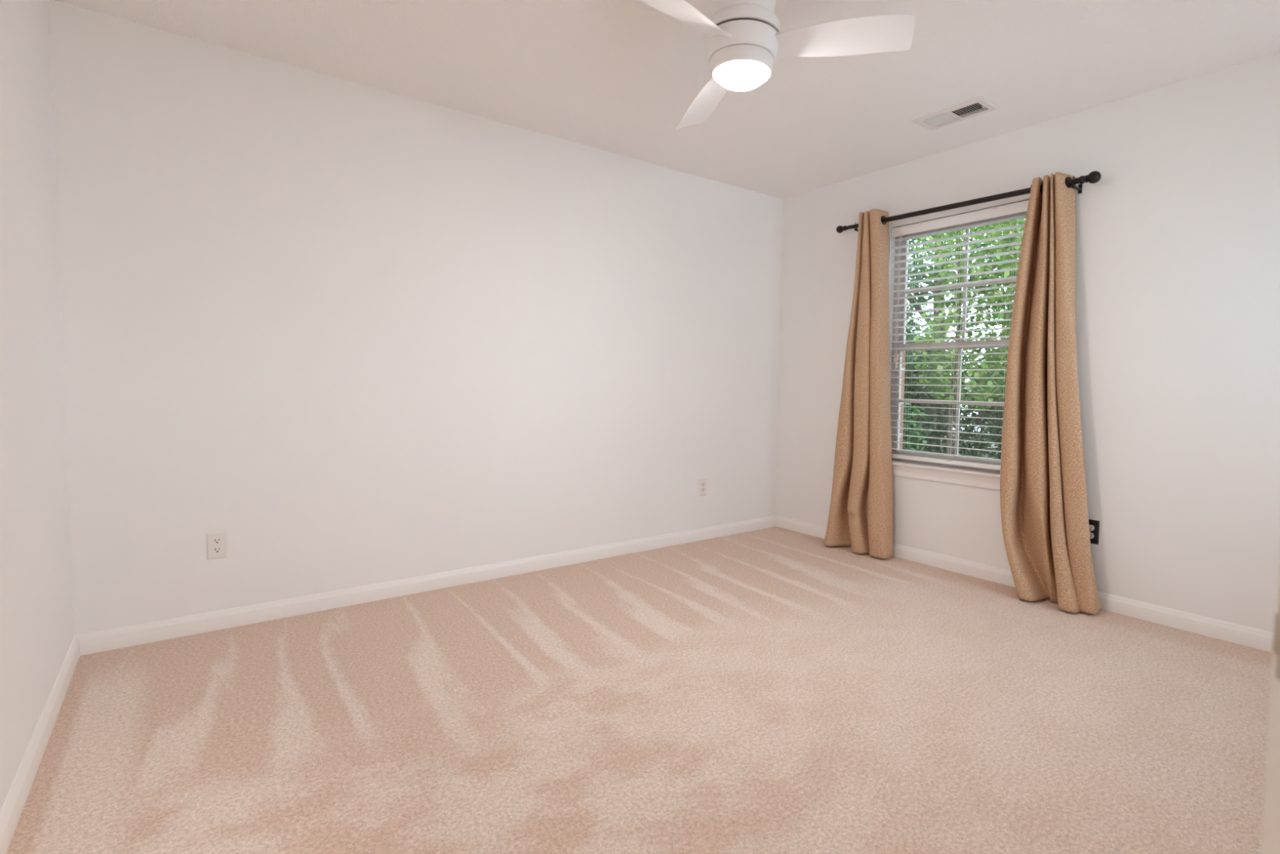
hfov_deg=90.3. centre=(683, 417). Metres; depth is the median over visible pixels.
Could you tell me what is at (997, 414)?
tree
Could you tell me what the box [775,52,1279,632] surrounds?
wall
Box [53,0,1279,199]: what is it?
ceiling
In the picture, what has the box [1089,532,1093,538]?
receptacle
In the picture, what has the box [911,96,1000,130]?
ceiling vent
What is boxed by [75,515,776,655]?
baseboard
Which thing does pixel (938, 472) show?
window
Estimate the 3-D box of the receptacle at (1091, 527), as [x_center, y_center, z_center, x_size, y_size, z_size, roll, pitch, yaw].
[2.008,0.544,3.136,0.002,0.027,0.034,-2,4,-38]
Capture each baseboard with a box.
[0,635,79,853]
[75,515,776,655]
[775,515,1273,653]
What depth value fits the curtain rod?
3.44 m
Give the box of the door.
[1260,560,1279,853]
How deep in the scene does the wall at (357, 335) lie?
3.00 m
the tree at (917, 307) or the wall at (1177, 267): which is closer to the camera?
the wall at (1177, 267)
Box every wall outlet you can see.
[205,529,227,559]
[697,478,706,495]
[1088,519,1099,544]
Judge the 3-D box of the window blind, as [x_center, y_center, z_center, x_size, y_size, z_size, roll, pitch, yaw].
[1.579,-0.445,3.693,0.073,1.444,0.870,-2,4,-38]
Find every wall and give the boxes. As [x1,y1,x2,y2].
[0,0,75,810]
[48,0,782,635]
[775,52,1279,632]
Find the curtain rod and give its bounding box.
[835,170,1101,233]
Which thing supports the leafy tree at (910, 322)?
on the ground
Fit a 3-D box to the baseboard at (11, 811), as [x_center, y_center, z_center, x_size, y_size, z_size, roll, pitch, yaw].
[-1.169,0.972,0.964,0.014,0.080,3.746,-2,4,-38]
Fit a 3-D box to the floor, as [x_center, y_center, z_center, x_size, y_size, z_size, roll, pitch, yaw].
[0.808,1.065,1.567,4.103,0.120,5.520,-2,4,-38]
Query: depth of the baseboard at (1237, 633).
3.02 m
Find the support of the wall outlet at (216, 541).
attached to the wall at (357, 335)
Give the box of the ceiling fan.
[640,0,914,129]
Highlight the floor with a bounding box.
[6,526,1273,853]
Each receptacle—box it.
[212,537,222,544]
[212,546,222,553]
[1088,524,1094,530]
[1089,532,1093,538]
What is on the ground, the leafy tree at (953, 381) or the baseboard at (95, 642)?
the leafy tree at (953, 381)
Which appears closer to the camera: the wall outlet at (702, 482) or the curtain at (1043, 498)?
the curtain at (1043, 498)
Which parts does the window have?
frame, sill, sash, sash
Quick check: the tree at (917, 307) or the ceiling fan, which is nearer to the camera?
the ceiling fan
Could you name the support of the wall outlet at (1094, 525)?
attached to the wall at (1177, 267)
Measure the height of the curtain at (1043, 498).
2.110 m
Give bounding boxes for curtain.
[824,208,893,559]
[1000,172,1101,613]
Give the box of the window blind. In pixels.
[888,200,1029,470]
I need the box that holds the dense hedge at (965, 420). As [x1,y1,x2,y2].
[902,327,1008,460]
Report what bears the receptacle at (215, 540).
attached to the wall outlet at (216, 541)
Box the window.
[890,211,1026,489]
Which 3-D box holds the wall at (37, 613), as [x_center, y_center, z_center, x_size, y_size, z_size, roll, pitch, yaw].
[-0.704,-0.163,0.220,0.120,2.440,5.400,-2,4,-38]
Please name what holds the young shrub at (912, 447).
on the ground
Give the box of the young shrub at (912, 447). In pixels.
[902,397,928,451]
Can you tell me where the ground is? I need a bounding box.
[909,431,1000,460]
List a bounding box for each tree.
[904,332,963,445]
[905,239,923,373]
[906,220,1025,447]
[911,217,1026,455]
[971,338,1007,444]
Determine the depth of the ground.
14.46 m
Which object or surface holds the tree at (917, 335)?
on the ground
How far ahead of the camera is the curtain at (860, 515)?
3.97 m

